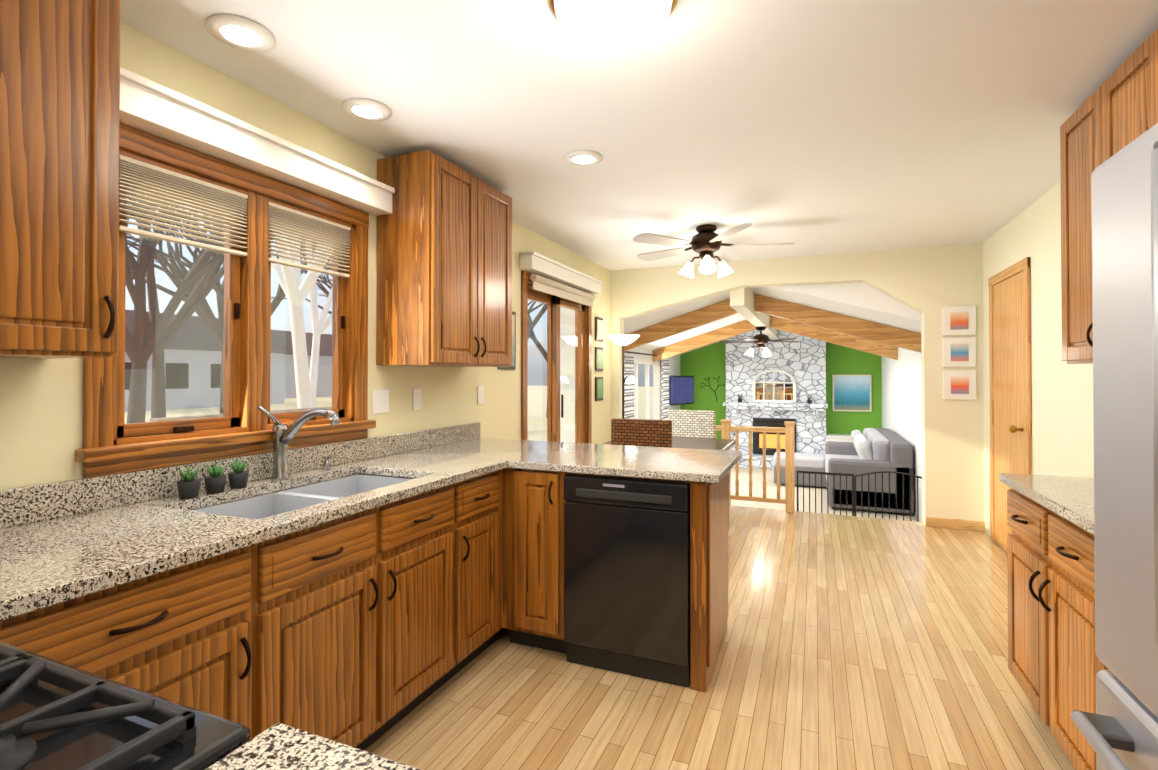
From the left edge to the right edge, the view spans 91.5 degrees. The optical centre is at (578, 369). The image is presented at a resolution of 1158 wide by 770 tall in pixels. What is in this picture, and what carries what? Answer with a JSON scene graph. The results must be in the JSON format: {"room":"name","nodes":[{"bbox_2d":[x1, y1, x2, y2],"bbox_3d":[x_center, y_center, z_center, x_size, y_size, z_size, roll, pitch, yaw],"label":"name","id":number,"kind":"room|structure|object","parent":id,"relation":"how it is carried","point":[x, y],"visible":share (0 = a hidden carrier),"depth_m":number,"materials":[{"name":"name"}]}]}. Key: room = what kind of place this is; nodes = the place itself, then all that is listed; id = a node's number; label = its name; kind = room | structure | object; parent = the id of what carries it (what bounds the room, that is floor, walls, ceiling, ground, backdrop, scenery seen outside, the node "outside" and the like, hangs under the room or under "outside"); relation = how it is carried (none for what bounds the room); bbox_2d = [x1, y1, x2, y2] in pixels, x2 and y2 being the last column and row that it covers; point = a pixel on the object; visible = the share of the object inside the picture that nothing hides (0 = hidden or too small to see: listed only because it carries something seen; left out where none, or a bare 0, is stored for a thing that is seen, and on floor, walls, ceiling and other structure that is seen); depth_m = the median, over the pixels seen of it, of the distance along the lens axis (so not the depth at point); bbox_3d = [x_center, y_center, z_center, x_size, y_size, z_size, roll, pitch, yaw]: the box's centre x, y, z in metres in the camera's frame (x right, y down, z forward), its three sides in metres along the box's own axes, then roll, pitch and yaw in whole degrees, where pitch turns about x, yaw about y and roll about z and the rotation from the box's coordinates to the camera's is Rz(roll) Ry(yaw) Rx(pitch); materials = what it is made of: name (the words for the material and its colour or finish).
{"room":"kitchen","nodes":[
{"label":"kitchen","id":0,"kind":"room"},
{"bbox_2d":[0,22,610,489],"bbox_3d":[-0.856,0.137,3.354,0.120,2.440,6.220,0,-1,23],"label":"wall","id":1,"kind":"structure","parent":0,"point":[40,420],"depth_m":2.44,"materials":[{"name":"beige paint"}]},
{"bbox_2d":[0,0,120,358],"bbox_3d":[-1.555,-0.550,1.029,0.376,1.030,1.122,0,-1,23],"label":"upper cabinet","id":2,"kind":"object","parent":1,"relation":"attached to","point":[59,141],"visible":1,"depth_m":1.36,"materials":[{"name":"brown wood"}]},
{"bbox_2d":[75,124,375,477],"bbox_3d":[-1.293,-0.216,2.234,0.172,1.095,1.190,0,-1,23],"label":"kitchen window","id":3,"kind":"structure","parent":1,"relation":"in","point":[252,212],"depth_m":2.16,"materials":[{"name":"brown wood"}]},
{"bbox_2d":[120,67,394,215],"bbox_3d":[-1.194,-0.831,2.232,0.123,0.125,1.221,0,-1,23],"label":"valance","id":4,"kind":"object","parent":1,"relation":"attached to","point":[148,106],"visible":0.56,"depth_m":2.04,"materials":[{"name":"white paint"}]},
{"bbox_2d":[373,389,388,413],"bbox_3d":[-0.997,0.162,2.844,0.007,0.120,0.110,0,-1,23],"label":"switch plate","id":5,"kind":"object","parent":1,"relation":"attached to","point":[380,400],"depth_m":2.84,"materials":[{"name":"white paint"}]},
{"bbox_2d":[413,388,421,409],"bbox_3d":[-0.890,0.164,3.102,0.007,0.120,0.070,0,-1,23],"label":"switch plate","id":6,"kind":"object","parent":1,"relation":"attached to","point":[417,392],"depth_m":3.10,"materials":[{"name":"white paint"}]},
{"bbox_2d":[376,150,511,366],"bbox_3d":[-0.688,-0.531,3.106,0.376,1.030,0.780,0,-1,23],"label":"upper cabinet","id":7,"kind":"object","parent":1,"relation":"attached to","point":[444,268],"visible":1,"depth_m":2.80,"materials":[{"name":"brown wood"}]},
{"bbox_2d":[477,386,483,403],"bbox_3d":[-0.643,0.170,3.693,0.007,0.120,0.070,0,-1,23],"label":"switch plate","id":8,"kind":"object","parent":1,"relation":"attached to","point":[480,389],"depth_m":3.68,"materials":[{"name":"white paint"}]},
{"bbox_2d":[497,311,515,369],"bbox_3d":[-0.510,-0.207,4.004,0.016,0.420,0.240,0,-1,23],"label":"plaque","id":9,"kind":"object","parent":1,"relation":"attached to","point":[512,366],"visible":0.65,"depth_m":4.07,"materials":[{"name":"beige"}]},
{"bbox_2d":[521,271,591,443],"bbox_3d":[-0.208,0.321,4.870,0.141,2.100,1.400,0,-1,23],"label":"patio door","id":10,"kind":"structure","parent":1,"relation":"in","point":[582,371],"depth_m":4.85,"materials":[{"name":"brown wood"}]},
{"bbox_2d":[519,251,602,294],"bbox_3d":[-0.106,-0.796,4.838,0.123,0.125,1.460,0,-1,23],"label":"valance","id":11,"kind":"object","parent":1,"relation":"attached to","point":[532,262],"visible":0.98,"depth_m":4.57,"materials":[{"name":"white paint"}]},
{"bbox_2d":[530,274,594,306],"bbox_3d":[-0.107,-0.658,4.837,0.056,0.118,1.240,0,-1,23],"label":"shade","id":12,"kind":"object","parent":1,"relation":"attached to","point":[549,286],"visible":0.94,"depth_m":4.70,"materials":[{"name":"beige"}]},
{"bbox_2d":[595,317,602,341],"bbox_3d":[0.205,-0.401,5.712,0.021,0.240,0.200,0,-1,23],"label":"picture frame","id":13,"kind":"object","parent":1,"relation":"attached to","point":[598,321],"depth_m":5.67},
{"bbox_2d":[595,347,602,370],"bbox_3d":[0.205,-0.101,5.709,0.021,0.240,0.200,0,-1,23],"label":"picture frame","id":14,"kind":"object","parent":1,"relation":"attached to","point":[598,359],"depth_m":5.67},
{"bbox_2d":[595,377,602,400],"bbox_3d":[0.205,0.199,5.706,0.021,0.240,0.200,0,-1,23],"label":"picture frame","id":15,"kind":"object","parent":1,"relation":"attached to","point":[598,380],"depth_m":5.66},
{"bbox_2d":[560,307,574,442],"bbox_3d":[0.014,0.360,6.305,0.550,2.850,0.100,0,-1,23],"label":"glass pane","id":16,"kind":"structure","parent":0,"point":[564,389],"depth_m":6.31,"materials":[{"name":"white"}]},
{"bbox_2d":[120,0,1157,270],"bbox_3d":[0.741,-1.150,2.700,3.580,0.120,6.220,0,-1,23],"label":"ceiling","id":17,"kind":"structure","parent":0,"point":[822,126],"depth_m":2.30,"materials":[{"name":"white paint"}]},
{"bbox_2d":[205,14,275,51],"bbox_3d":[-1.101,-1.089,1.843,0.200,0.016,0.200,0,-1,23],"label":"recessed light","id":18,"kind":"object","parent":17,"relation":"in","point":[240,33],"visible":1,"depth_m":1.82,"materials":[{"name":"white paint"}]},
{"bbox_2d":[341,98,391,120],"bbox_3d":[-0.891,-1.084,2.372,0.200,0.016,0.200,0,-1,23],"label":"recessed light","id":19,"kind":"object","parent":17,"relation":"in","point":[366,109],"visible":1,"depth_m":2.35,"materials":[{"name":"white paint"}]},
{"bbox_2d":[564,150,602,165],"bbox_3d":[0.023,-1.079,2.901,0.200,0.016,0.200,0,-1,23],"label":"recessed light","id":20,"kind":"object","parent":17,"relation":"in","point":[583,157],"visible":1,"depth_m":2.88,"materials":[{"name":"white paint"}]},
{"bbox_2d":[548,0,677,48],"bbox_3d":[0.099,-1.041,1.655,0.380,0.115,0.380,0,-1,23],"label":"dome ceiling light","id":21,"kind":"object","parent":17,"relation":"attached to","point":[610,24],"visible":0.98,"depth_m":1.62,"materials":[{"name":"white glass"}]},
{"bbox_2d":[633,223,794,277],"bbox_3d":[0.987,-0.885,4.298,1.223,0.376,1.193,0,-1,23],"label":"kitchen ceiling fan","id":22,"kind":"object","parent":17,"relation":"hanging from","point":[705,243],"visible":1,"depth_m":4.19,"materials":[{"name":"brown metal"}]},
{"bbox_2d":[628,348,679,409],"bbox_3d":[0.971,0.712,9.153,0.120,2.200,5.900,0,-1,23],"label":"wall","id":23,"kind":"structure","parent":0,"point":[674,365],"depth_m":10.92,"materials":[{"name":"white paint"}]},
{"bbox_2d":[624,351,668,419],"bbox_3d":[1.149,0.772,9.240,0.044,2.042,2.700,0,-1,23],"label":"curtain","id":24,"kind":"object","parent":23,"relation":"hanging from","point":[628,388],"visible":0.35,"depth_m":8.39,"materials":[{"name":"fabric"}]},
{"bbox_2d":[634,360,660,419],"bbox_3d":[1.036,0.814,9.287,0.129,1.894,1.994,0,-1,23],"label":"room window","id":25,"kind":"structure","parent":23,"relation":"in","point":[656,382],"depth_m":9.58,"materials":[{"name":"white paint"}]},
{"bbox_2d":[669,376,693,405],"bbox_3d":[1.992,0.410,10.982,0.058,0.560,0.889,0,-1,42],"label":"television","id":26,"kind":"object","parent":23,"relation":"attached to","point":[681,390],"visible":0.89,"depth_m":10.93,"materials":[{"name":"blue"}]},
{"bbox_2d":[364,505,1074,769],"bbox_3d":[0.741,1.600,2.673,3.580,0.500,6.220,0,-1,23],"label":"floor","id":27,"kind":"structure","parent":0,"point":[857,643],"depth_m":2.39,"materials":[{"name":"brown wood"}]},
{"bbox_2d":[0,641,250,769],"bbox_3d":[-0.836,0.840,0.496,0.748,0.971,0.722,0,-1,23],"label":"range","id":28,"kind":"object","parent":27,"relation":"on","point":[56,715],"visible":0.96,"depth_m":0.62,"materials":[{"name":"black metal"}]},
{"bbox_2d":[0,422,563,749],"bbox_3d":[-0.982,0.836,1.977,0.690,1.012,3.343,0,-1,23],"label":"base cabinet","id":29,"kind":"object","parent":27,"relation":"on","point":[364,620],"depth_m":1.68,"materials":[{"name":"brown wood"}]},
{"bbox_2d":[177,467,200,498],"bbox_3d":[-1.297,0.377,1.878,0.068,0.100,0.068,0,-1,23],"label":"succulent","id":30,"kind":"object","parent":29,"relation":"on","point":[188,486],"visible":1,"depth_m":1.86,"materials":[{"name":"black plant"}]},
{"bbox_2d":[204,463,226,493],"bbox_3d":[-1.263,0.377,1.961,0.068,0.100,0.068,0,-1,23],"label":"succulent","id":31,"kind":"object","parent":29,"relation":"on","point":[215,481],"visible":1,"depth_m":1.94,"materials":[{"name":"black plant"}]},
{"bbox_2d":[228,460,248,488],"bbox_3d":[-1.230,0.378,2.039,0.068,0.100,0.068,0,-1,23],"label":"succulent","id":32,"kind":"object","parent":29,"relation":"on","point":[238,477],"visible":1,"depth_m":2.02,"materials":[{"name":"black plant"}]},
{"bbox_2d":[257,406,339,479],"bbox_3d":[-1.018,0.285,2.241,0.335,0.290,0.332,0,-1,23],"label":"faucet","id":33,"kind":"object","parent":29,"relation":"on","point":[283,435],"visible":1,"depth_m":2.19,"materials":[{"name":"silver metal"}]},
{"bbox_2d":[192,474,410,519],"bbox_3d":[-0.952,0.563,2.062,0.427,0.193,0.822,0,-1,23],"label":"sink","id":34,"kind":"object","parent":29,"relation":"in","point":[266,505],"visible":0.21,"depth_m":2.11,"materials":[{"name":"silver metal"}]},
{"bbox_2d":[205,723,420,769],"bbox_3d":[0.385,0.816,-0.025,1.900,1.013,0.701,0,-1,23],"label":"countertop","id":35,"kind":"structure","parent":27,"relation":"on","point":[278,746],"depth_m":0.61,"materials":[{"name":"beige stone"}]},
{"bbox_2d":[607,334,639,418],"bbox_3d":[0.451,0.519,5.752,0.342,1.720,0.340,0,-1,23],"label":"floor lamp","id":36,"kind":"object","parent":27,"relation":"on","point":[622,340],"visible":0.6,"depth_m":5.69,"materials":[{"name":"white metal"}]},
{"bbox_2d":[564,474,689,686],"bbox_3d":[0.302,0.917,2.733,0.568,0.859,0.600,0,-1,23],"label":"dishwasher","id":37,"kind":"object","parent":27,"relation":"on","point":[626,575],"visible":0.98,"depth_m":2.46,"materials":[{"name":"black metal"}]},
{"bbox_2d":[512,442,741,691],"bbox_3d":[0.271,0.894,2.835,0.962,0.911,0.791,0,-1,23],"label":"kitchen peninsula","id":38,"kind":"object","parent":27,"relation":"on","point":[538,500],"depth_m":2.62,"materials":[{"name":"brown wood"}]},
{"bbox_2d":[611,418,671,447],"bbox_3d":[0.527,0.865,4.271,0.450,0.999,0.460,0,-1,23],"label":"dining chair","id":39,"kind":"object","parent":27,"relation":"on","point":[645,432],"visible":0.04,"depth_m":4.06,"materials":[{"name":"brown wicker"}]},
{"bbox_2d":[603,437,735,526],"bbox_3d":[0.745,0.992,4.715,0.980,0.754,0.920,0,-1,23],"label":"dining table","id":40,"kind":"object","parent":27,"relation":"on","point":[703,443],"visible":0.12,"depth_m":4.73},
{"bbox_2d":[668,410,715,438],"bbox_3d":[1.000,0.884,5.222,0.450,0.979,0.460,0,-1,23],"label":"dining chair","id":41,"kind":"object","parent":27,"relation":"on","point":[693,423],"visible":0.15,"depth_m":5.38,"materials":[{"name":"beige wicker"}]},
{"bbox_2d":[715,419,795,512],"bbox_3d":[1.462,0.943,5.667,1.330,0.869,0.100,0,-1,23],"label":"railing","id":42,"kind":"object","parent":27,"relation":"on","point":[726,428],"visible":0.6,"depth_m":5.49,"materials":[{"name":"brown wood"}]},
{"bbox_2d":[1007,489,1086,769],"bbox_3d":[1.844,0.903,1.773,0.592,0.873,0.943,0,-1,23],"label":"base cabinet","id":43,"kind":"object","parent":27,"relation":"on","point":[1056,665],"depth_m":1.92,"materials":[{"name":"brown wood"}]},
{"bbox_2d":[999,473,1093,536],"bbox_3d":[1.772,0.442,1.618,0.604,0.035,1.344,0,-1,23],"label":"countertop","id":44,"kind":"structure","parent":43,"relation":"on","point":[1070,498],"depth_m":1.96,"materials":[{"name":"beige stone"}]},
{"bbox_2d":[1083,533,1108,769],"bbox_3d":[1.619,0.897,1.232,0.592,0.873,0.521,0,-1,23],"label":"base cabinet","id":45,"kind":"object","parent":27,"relation":"on","point":[1092,665],"depth_m":1.62,"materials":[{"name":"brown wood"}]},
{"bbox_2d":[1071,123,1157,769],"bbox_3d":[1.216,0.451,0.611,0.851,1.751,0.920,0,-1,23],"label":"refrigerator","id":46,"kind":"object","parent":27,"relation":"on","point":[1118,730],"visible":1,"depth_m":1.03,"materials":[{"name":"silver metal"}]},
{"bbox_2d":[624,282,920,354],"bbox_3d":[2.734,-0.744,8.431,3.940,0.901,5.900,0,-1,23],"label":"ceiling","id":47,"kind":"structure","parent":0,"point":[862,301],"depth_m":5.84,"materials":[{"name":"white paint"}]},
{"bbox_2d":[730,287,776,337],"bbox_3d":[2.628,-0.752,8.178,0.140,0.270,5.348,0,-1,23],"label":"ridge beam","id":48,"kind":"structure","parent":47,"relation":"attached to","point":[742,301],"depth_m":6.35,"materials":[{"name":"beige paint"}]},
{"bbox_2d":[719,327,798,356],"bbox_3d":[2.617,-0.398,8.264,1.110,0.436,1.149,0,-1,23],"label":"ceiling fan","id":49,"kind":"object","parent":48,"relation":"hanging from","point":[760,340],"visible":1,"depth_m":8.18,"materials":[{"name":"brown metal"}]},
{"bbox_2d":[624,294,920,352],"bbox_3d":[2.021,-0.516,6.721,3.696,0.737,0.100,0,-1,23],"label":"beam","id":50,"kind":"structure","parent":47,"relation":"attached to","point":[882,333],"depth_m":6.49,"materials":[{"name":"brown wood"}]},
{"bbox_2d":[652,315,897,361],"bbox_3d":[2.984,-0.494,9.028,3.696,0.737,0.100,0,-1,23],"label":"beam","id":51,"kind":"structure","parent":47,"relation":"attached to","point":[809,331],"depth_m":8.86,"materials":[{"name":"brown wood"}]},
{"bbox_2d":[726,329,825,454],"bbox_3d":[3.757,0.403,10.832,1.790,2.850,0.360,0,-1,23],"label":"wall","id":52,"kind":"structure","parent":0,"point":[802,361],"depth_m":10.60,"materials":[{"name":"white stone"}]},
{"bbox_2d":[753,418,795,454],"bbox_3d":[3.675,1.271,10.627,0.770,0.690,0.059,0,-1,23],"label":"fireplace insert","id":53,"kind":"object","parent":52,"relation":"attached to","point":[771,440],"visible":0.71,"depth_m":10.63,"materials":[{"name":"black metal"}]},
{"bbox_2d":[723,402,827,418],"bbox_3d":[3.654,0.771,10.583,1.850,0.270,0.168,0,-1,23],"label":"shelf","id":54,"kind":"object","parent":52,"relation":"attached to","point":[814,408],"visible":1,"depth_m":10.50,"materials":[{"name":"white stone"}]},
{"bbox_2d":[753,369,795,402],"bbox_3d":[3.661,0.319,10.602,0.770,0.625,0.044,0,-1,23],"label":"arched mirror","id":55,"kind":"object","parent":54,"relation":"on","point":[774,392],"visible":1,"depth_m":10.59,"materials":[{"name":"white paint"}]},
{"bbox_2d":[806,395,811,403],"bbox_3d":[4.220,0.552,10.344,0.105,0.161,0.092,0,-1,23],"label":"potted plant","id":56,"kind":"object","parent":54,"relation":"on","point":[809,401],"visible":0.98,"depth_m":10.32,"materials":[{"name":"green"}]},
{"bbox_2d":[680,340,881,438],"bbox_3d":[3.836,0.406,11.059,3.940,2.850,0.120,0,-1,23],"label":"wall","id":57,"kind":"structure","parent":0,"point":[700,365],"depth_m":10.63,"materials":[{"name":"green paint"}]},
{"bbox_2d":[700,377,725,399],"bbox_3d":[2.734,0.404,11.441,0.542,0.503,0.015,0,-1,23],"label":"art","id":58,"kind":"object","parent":57,"relation":"attached to","point":[711,388],"visible":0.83,"depth_m":11.43,"materials":[{"name":"black"}]},
{"bbox_2d":[832,375,871,411],"bbox_3d":[5.053,0.445,10.457,0.650,0.680,0.048,0,-1,23],"label":"painting","id":59,"kind":"object","parent":57,"relation":"attached to","point":[852,393],"visible":0.98,"depth_m":10.43,"materials":[{"name":"blue paint"}]},
{"bbox_2d":[611,243,983,525],"bbox_3d":[1.910,0.157,5.488,3.340,2.440,0.150,0,-1,23],"label":"wall","id":60,"kind":"structure","parent":0,"point":[927,283],"depth_m":4.94,"materials":[{"name":"beige paint"}]},
{"bbox_2d":[926,517,984,531],"bbox_3d":[2.714,1.317,3.624,0.427,0.085,2.649,0,-1,23],"label":"baseboard","id":61,"kind":"structure","parent":60,"relation":"attached to","point":[960,524],"depth_m":4.83,"materials":[{"name":"brown wood"}]},
{"bbox_2d":[942,305,975,335],"bbox_3d":[3.255,-0.414,4.835,0.240,0.250,0.024,0,-1,23],"label":"picture frame","id":62,"kind":"object","parent":60,"relation":"attached to","point":[956,320],"depth_m":4.83,"materials":[{"name":"white paint"}]},
{"bbox_2d":[943,370,975,399],"bbox_3d":[3.255,0.136,4.830,0.240,0.250,0.024,0,-1,23],"label":"picture frame","id":63,"kind":"object","parent":60,"relation":"attached to","point":[957,384],"depth_m":4.82,"materials":[{"name":"white paint"}]},
{"bbox_2d":[943,337,975,366],"bbox_3d":[3.255,-0.144,4.833,0.240,0.250,0.024,0,-1,23],"label":"picture frame","id":64,"kind":"object","parent":60,"relation":"attached to","point":[959,352],"depth_m":4.82,"materials":[{"name":"white paint"}]},
{"bbox_2d":[731,467,916,521],"bbox_3d":[2.734,1.855,8.406,4.000,0.100,5.900,0,-1,23],"label":"floor","id":65,"kind":"structure","parent":0,"point":[757,481],"depth_m":7.98,"materials":[{"name":"beige carpet"}]},
{"bbox_2d":[733,454,773,468],"bbox_3d":[3.600,1.724,10.445,1.790,0.199,0.448,0,-1,23],"label":"hearth","id":66,"kind":"object","parent":65,"relation":"on","point":[757,460],"depth_m":10.39,"materials":[{"name":"white stone"}]},
{"bbox_2d":[826,434,852,441],"bbox_3d":[5.001,1.517,10.257,0.932,0.609,0.437,0,-1,23],"label":"built-in bench","id":67,"kind":"object","parent":65,"relation":"on","point":[839,437],"visible":0.19,"depth_m":10.19,"materials":[{"name":"white paint"}]},
{"bbox_2d":[772,428,913,515],"bbox_3d":[3.687,1.343,8.176,1.720,0.918,2.200,0,-1,23],"label":"sofa","id":68,"kind":"object","parent":65,"relation":"on","point":[869,450],"visible":0.85,"depth_m":7.13,"materials":[{"name":"grey fabric"}]},
{"bbox_2d":[797,471,921,521],"bbox_3d":[2.727,1.372,5.434,1.177,0.807,0.020,0,-1,23],"label":"metal gate","id":69,"kind":"object","parent":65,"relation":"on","point":[853,489],"visible":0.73,"depth_m":5.46,"materials":[{"name":"black metal"}]},
{"bbox_2d":[882,347,921,521],"bbox_3d":[4.496,0.698,7.681,0.120,2.200,5.900,0,-1,23],"label":"wall","id":70,"kind":"structure","parent":0,"point":[902,396],"depth_m":7.51,"materials":[{"name":"white paint"}]},
{"bbox_2d":[983,182,1093,536],"bbox_3d":[2.337,0.124,2.021,0.120,2.440,6.220,0,-1,23],"label":"wall","id":71,"kind":"structure","parent":0,"point":[1062,417],"depth_m":3.48,"materials":[{"name":"beige paint"}]},
{"bbox_2d":[988,257,1031,552],"bbox_3d":[3.108,0.314,4.141,0.087,2.100,0.890,0,-1,23],"label":"oak door","id":72,"kind":"structure","parent":71,"relation":"in","point":[1010,366],"depth_m":4.13,"materials":[{"name":"brown wood"}]},
{"bbox_2d":[1060,46,1139,363],"bbox_3d":[2.063,-0.541,1.979,0.340,1.030,0.821,0,-1,23],"label":"upper cabinet","id":73,"kind":"object","parent":71,"relation":"attached to","point":[1116,111],"depth_m":2.21,"materials":[{"name":"brown wood"}]},
{"bbox_2d":[1140,28,1157,134],"bbox_3d":[1.793,-0.548,1.334,0.340,1.030,0.821,0,-1,23],"label":"upper cabinet","id":74,"kind":"object","parent":71,"relation":"attached to","point":[1149,48],"depth_m":1.77,"materials":[{"name":"brown wood"}]},
{"label":"outside","id":75,"kind":"structure","parent":0,"visible":0},
{"bbox_2d":[124,386,652,440],"bbox_3d":[-39.591,2.112,27.372,89.870,0.150,140.000,0,-1,23],"label":"ground","id":76,"kind":"structure","parent":75,"point":[288,405],"depth_m":28.61,"materials":[{"name":"beige plant"}]},
{"bbox_2d":[125,310,292,411],"bbox_3d":[-23.682,-0.548,31.593,9.000,5.250,10.800,0,-1,23],"label":"house","id":77,"kind":"structure","parent":76,"relation":"on","point":[208,374],"depth_m":29.85,"materials":[{"name":"grey"}]},
{"bbox_2d":[149,406,331,421],"bbox_3d":[-1.711,1.127,5.468,3.065,1.400,2.740,0,-1,23],"label":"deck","id":78,"kind":"object","parent":76,"relation":"on","point":[198,416],"depth_m":5.16,"materials":[{"name":"brown wood"}]},
{"bbox_2d":[271,330,331,398],"bbox_3d":[-23.593,-0.472,49.978,11.000,5.450,14.800,0,-1,23],"label":"house","id":79,"kind":"structure","parent":76,"relation":"on","point":[323,344],"depth_m":44.85,"materials":[{"name":"grey"}]},
{"bbox_2d":[125,188,546,423],"bbox_3d":[-9.470,-3.667,23.411,31.696,11.394,34.310,0,-1,23],"label":"trees","id":80,"kind":"object","parent":76,"relation":"on","point":[212,322],"depth_m":9.96,"materials":[{"name":"grey plant"}]}
]}

